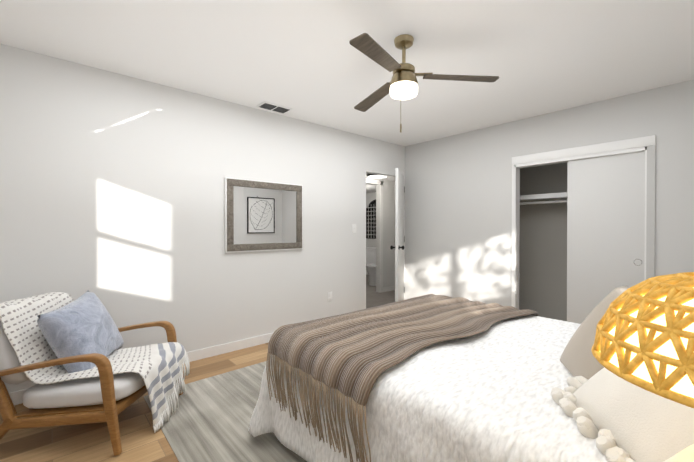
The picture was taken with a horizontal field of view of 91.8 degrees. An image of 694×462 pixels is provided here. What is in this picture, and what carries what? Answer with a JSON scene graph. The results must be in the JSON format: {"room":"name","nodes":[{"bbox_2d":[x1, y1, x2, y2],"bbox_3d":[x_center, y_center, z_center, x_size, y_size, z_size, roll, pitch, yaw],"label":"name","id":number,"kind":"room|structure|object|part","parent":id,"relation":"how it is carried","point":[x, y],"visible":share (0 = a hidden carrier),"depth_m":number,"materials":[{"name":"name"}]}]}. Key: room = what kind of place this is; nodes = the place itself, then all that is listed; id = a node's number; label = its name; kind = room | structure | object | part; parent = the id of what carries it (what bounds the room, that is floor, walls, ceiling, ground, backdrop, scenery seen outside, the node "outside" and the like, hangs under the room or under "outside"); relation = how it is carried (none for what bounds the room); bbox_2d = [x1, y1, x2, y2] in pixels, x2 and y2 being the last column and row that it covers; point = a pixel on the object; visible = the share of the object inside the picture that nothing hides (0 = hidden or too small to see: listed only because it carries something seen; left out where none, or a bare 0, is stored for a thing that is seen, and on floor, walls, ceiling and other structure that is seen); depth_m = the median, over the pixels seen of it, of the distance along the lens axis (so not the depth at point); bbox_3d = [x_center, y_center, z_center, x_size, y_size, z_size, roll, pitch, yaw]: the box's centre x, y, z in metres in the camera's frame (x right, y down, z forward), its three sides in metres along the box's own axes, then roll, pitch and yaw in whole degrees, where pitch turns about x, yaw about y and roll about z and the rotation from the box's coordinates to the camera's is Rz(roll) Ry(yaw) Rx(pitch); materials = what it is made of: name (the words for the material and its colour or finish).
{"room":"bedroom","nodes":[
{"label":"bedroom","id":0,"kind":"room"},
{"bbox_2d":[0,342,268,461],"bbox_3d":[0.012,1.206,4.080,7.200,0.060,7.350,0,1,-41],"label":"floor","id":1,"kind":"structure","parent":0,"point":[141,441],"depth_m":1.94,"materials":[{"name":"brown wood"}]},
{"bbox_2d":[0,290,189,455],"bbox_3d":[-1.624,0.797,2.110,1.069,0.782,0.692,0,0,1],"label":"armchair","id":2,"kind":"object","parent":1,"relation":"on","point":[70,357],"visible":1,"depth_m":1.93,"materials":[{"name":"white fabric"}]},
{"bbox_2d":[37,290,123,372],"bbox_3d":[-1.674,0.653,2.150,0.304,0.485,0.545,0,0,1],"label":"pillow","id":3,"kind":"object","parent":2,"relation":"on","point":[83,326],"depth_m":2.01,"materials":[{"name":"fabric"}]},
{"bbox_2d":[143,361,306,461],"bbox_3d":[0.493,1.183,2.498,3.050,0.004,2.440,0,1,-41],"label":"rug","id":4,"kind":"object","parent":1,"relation":"on","point":[210,419],"visible":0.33,"depth_m":2.06,"materials":[{"name":"fabric"}]},
{"bbox_2d":[249,285,693,461],"bbox_3d":[0.808,0.676,1.678,1.771,1.008,2.224,0,1,-41],"label":"bed","id":5,"kind":"object","parent":4,"relation":"on","point":[433,378],"visible":0.96,"depth_m":1.32,"materials":[{"name":"fabric"}]},
{"bbox_2d":[249,315,606,461],"bbox_3d":[0.780,0.840,1.712,1.771,0.607,2.138,0,1,-41],"label":"comforter","id":6,"kind":"object","parent":5,"relation":"on","point":[338,388],"depth_m":1.38,"materials":[{"name":"white fabric"}]},
{"bbox_2d":[560,285,628,379],"bbox_3d":[1.010,0.429,1.264,0.520,0.390,0.441,0,1,-41],"label":"pillow","id":7,"kind":"object","parent":5,"relation":"on","point":[577,361],"depth_m":1.30,"materials":[{"name":"white fabric"}]},
{"bbox_3d":[0.482,0.889,0.364,0.480,0.627,0.519,0,1,-41],"label":"nightstand","id":8,"kind":"object","parent":1,"relation":"on","visible":0},
{"bbox_2d":[591,272,693,461],"bbox_3d":[0.532,0.318,0.456,0.327,0.510,0.327,0,1,-41],"label":"table lamp","id":9,"kind":"object","parent":8,"relation":"on","point":[644,337],"visible":1,"depth_m":0.44,"materials":[{"name":"wicker"}]},
{"bbox_2d":[0,44,404,392],"bbox_3d":[-0.925,-0.041,3.546,4.900,2.440,0.100,0,1,-41],"label":"wall","id":10,"kind":"structure","parent":0,"point":[112,191],"depth_m":2.90,"materials":[{"name":"white paint"}]},
{"bbox_2d":[9,332,273,404],"bbox_3d":[-1.201,1.136,3.236,3.866,0.090,0.012,0,1,-41],"label":"baseboard","id":11,"kind":"structure","parent":10,"relation":"attached to","point":[194,355],"depth_m":3.20,"materials":[{"name":"white wood"}]},
{"bbox_2d":[225,177,302,252],"bbox_3d":[-0.840,-0.156,3.530,0.887,0.729,0.032,0,1,-41],"label":"mirror","id":12,"kind":"object","parent":10,"relation":"attached to","point":[263,215],"visible":0.96,"depth_m":3.49,"materials":[{"name":"white mirror"}]},
{"bbox_3d":[-0.844,-0.156,3.534,0.741,0.583,0.016,0,1,-41],"label":"glass","id":13,"kind":"part","parent":12,"relation":"part of","materials":[{"name":"white"}]},
{"bbox_2d":[328,292,331,301],"bbox_3d":[-0.208,0.803,4.111,0.070,0.116,0.009,0,1,-41],"label":"electrical outlet plate","id":14,"kind":"object","parent":10,"relation":"attached to","point":[329,296],"visible":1,"depth_m":4.11,"materials":[{"name":"white plastic"}]},
{"bbox_2d":[352,224,355,232],"bbox_3d":[0.097,-0.033,4.372,0.070,0.116,0.012,0,1,-41],"label":"switch plate","id":15,"kind":"object","parent":10,"relation":"attached to","point":[353,228],"visible":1,"depth_m":4.36,"materials":[{"name":"white plastic"}]},
{"bbox_2d":[365,170,394,308],"bbox_3d":[0.488,0.177,4.792,0.734,1.987,0.100,0,1,-41],"label":"door frame","id":16,"kind":"structure","parent":10,"relation":"attached to","point":[378,173],"depth_m":4.52,"materials":[{"name":"white wood"}]},
{"bbox_2d":[395,168,403,301],"bbox_3d":[0.730,0.178,4.626,0.035,1.963,0.715,0,0,16],"label":"door","id":17,"kind":"structure","parent":10,"relation":"in","point":[399,235],"depth_m":4.41,"materials":[{"name":"white wood"}]},
{"bbox_2d":[390,187,404,292],"bbox_3d":[0.736,0.132,4.647,0.186,1.580,0.693,0,0,16],"label":"door hardware","id":18,"kind":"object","parent":17,"relation":"attached to","point":[399,247],"depth_m":4.34,"materials":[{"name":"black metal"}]},
{"bbox_2d":[0,0,693,145],"bbox_3d":[0.586,-1.283,2.390,5.650,0.060,3.820,0,1,-41],"label":"ceiling","id":19,"kind":"structure","parent":0,"point":[304,60],"depth_m":2.33,"materials":[{"name":"white paint"}]},
{"bbox_2d":[256,101,292,113],"bbox_3d":[-0.737,-1.254,3.424,0.320,0.013,0.170,0,1,-41],"label":"ceiling vent","id":20,"kind":"object","parent":19,"relation":"in","point":[262,103],"depth_m":3.40,"materials":[{"name":"white metal"}]},
{"bbox_3d":[-0.793,-1.249,3.375,0.132,0.003,0.134,0,1,-41],"label":"ceiling air vent slot","id":21,"kind":"part","parent":20,"relation":"part of","materials":[{"name":"black metal"}]},
{"bbox_3d":[-0.682,-1.249,3.473,0.132,0.003,0.134,0,1,-41],"label":"ceiling air vent slot","id":22,"kind":"part","parent":20,"relation":"part of","materials":[{"name":"black metal"}]},
{"bbox_2d":[349,33,498,132],"bbox_3d":[0.278,-0.947,2.216,1.046,0.610,1.037,0,1,-41],"label":"ceiling fan","id":23,"kind":"object","parent":19,"relation":"hanging from","point":[402,84],"visible":1,"depth_m":2.14,"materials":[{"name":"brown wood"}]},
{"bbox_3d":[0.372,-0.915,2.204,0.180,0.064,0.180,0,1,-41],"label":"glass","id":24,"kind":"part","parent":23,"relation":"part of","materials":[{"name":"white glass"}]},
{"bbox_2d":[366,192,375,274],"bbox_3d":[1.370,0.085,7.901,0.100,2.130,3.400,0,1,-41],"label":"wall","id":25,"kind":"structure","parent":0,"point":[370,197],"depth_m":8.69,"materials":[{"name":"white paint"}]},
{"bbox_2d":[366,199,375,238],"bbox_3d":[0.757,-0.304,8.491,0.016,1.000,0.800,0,1,-41],"label":"mirror","id":26,"kind":"object","parent":25,"relation":"attached to","point":[371,221],"visible":0.35,"depth_m":8.63,"materials":[{"name":"black metal"}]},
{"bbox_2d":[366,177,379,184],"bbox_3d":[0.310,-0.918,6.094,0.730,0.100,0.100,0,1,-41],"label":"wall","id":27,"kind":"structure","parent":0,"point":[372,179],"depth_m":6.18,"materials":[{"name":"white paint"}]},
{"bbox_2d":[366,275,394,308],"bbox_3d":[0.071,1.156,6.697,3.450,0.004,3.300,0,1,-41],"label":"floor","id":28,"kind":"structure","parent":0,"point":[374,298],"depth_m":5.91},
{"bbox_2d":[366,247,375,285],"bbox_3d":[0.587,0.757,7.280,0.490,0.795,0.753,0,0,4],"label":"toilet","id":29,"kind":"object","parent":28,"relation":"on","point":[371,261],"visible":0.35,"depth_m":7.25,"materials":[{"name":"white ceramic"}]},
{"bbox_2d":[366,173,394,192],"bbox_3d":[0.076,-1.002,6.753,3.550,0.060,3.400,0,1,-41],"label":"ceiling","id":30,"kind":"structure","parent":0,"point":[370,188],"depth_m":7.38,"materials":[{"name":"white paint"}]},
{"bbox_2d":[366,173,387,177],"bbox_3d":[0.517,-0.942,5.727,0.370,0.047,0.370,0,1,-41],"label":"hall ceiling light","id":31,"kind":"object","parent":30,"relation":"attached to","point":[368,175],"visible":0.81,"depth_m":5.67,"materials":[{"name":"white glass"}]},
{"bbox_2d":[376,179,394,292],"bbox_3d":[1.211,0.092,6.894,1.670,2.130,0.100,0,1,-41],"label":"wall","id":32,"kind":"structure","parent":0,"point":[388,231],"depth_m":6.43,"materials":[{"name":"white paint"}]},
{"bbox_2d":[366,179,394,292],"bbox_3d":[0.911,0.109,6.554,2.370,2.100,0.015,0,1,-41],"label":"trim","id":33,"kind":"structure","parent":32,"relation":"attached to","point":[382,288],"depth_m":6.31,"materials":[{"name":"white wood"}]},
{"bbox_2d":[519,162,567,320],"bbox_3d":[2.908,-0.043,3.924,0.050,2.440,1.800,0,1,-41],"label":"wall","id":34,"kind":"structure","parent":0,"point":[543,266],"depth_m":4.31,"materials":[{"name":"grey paint"}]},
{"bbox_2d":[520,192,566,204],"bbox_3d":[2.743,-0.383,3.776,0.390,0.109,1.700,0,1,-41],"label":"closet shelf","id":35,"kind":"object","parent":34,"relation":"attached to","point":[562,195],"depth_m":4.01,"materials":[{"name":"white wood"}]},
{"bbox_2d":[405,79,693,305],"bbox_3d":[2.139,-0.042,3.699,0.100,2.440,3.720,0,1,-41],"label":"wall","id":36,"kind":"structure","parent":0,"point":[458,215],"depth_m":3.99,"materials":[{"name":"white paint"}]},
{"bbox_2d":[511,135,655,308],"bbox_3d":[2.343,0.167,3.452,0.122,2.025,1.223,0,1,-41],"label":"trim","id":37,"kind":"structure","parent":36,"relation":"attached to","point":[589,151],"depth_m":3.57,"materials":[{"name":"white wood"}]},
{"bbox_2d":[567,151,644,323],"bbox_3d":[2.507,0.220,3.278,0.070,1.898,0.608,0,1,-41],"label":"closet doors","id":38,"kind":"structure","parent":36,"relation":"in","point":[605,222],"depth_m":3.26,"materials":[{"name":"white wood"}]},
{"bbox_2d":[646,145,655,278],"bbox_3d":[2.694,0.214,2.983,0.016,1.938,0.055,0,1,-41],"label":"trim","id":39,"kind":"structure","parent":36,"relation":"attached to","point":[650,245],"depth_m":2.98,"materials":[{"name":"grey wood"}]}
]}

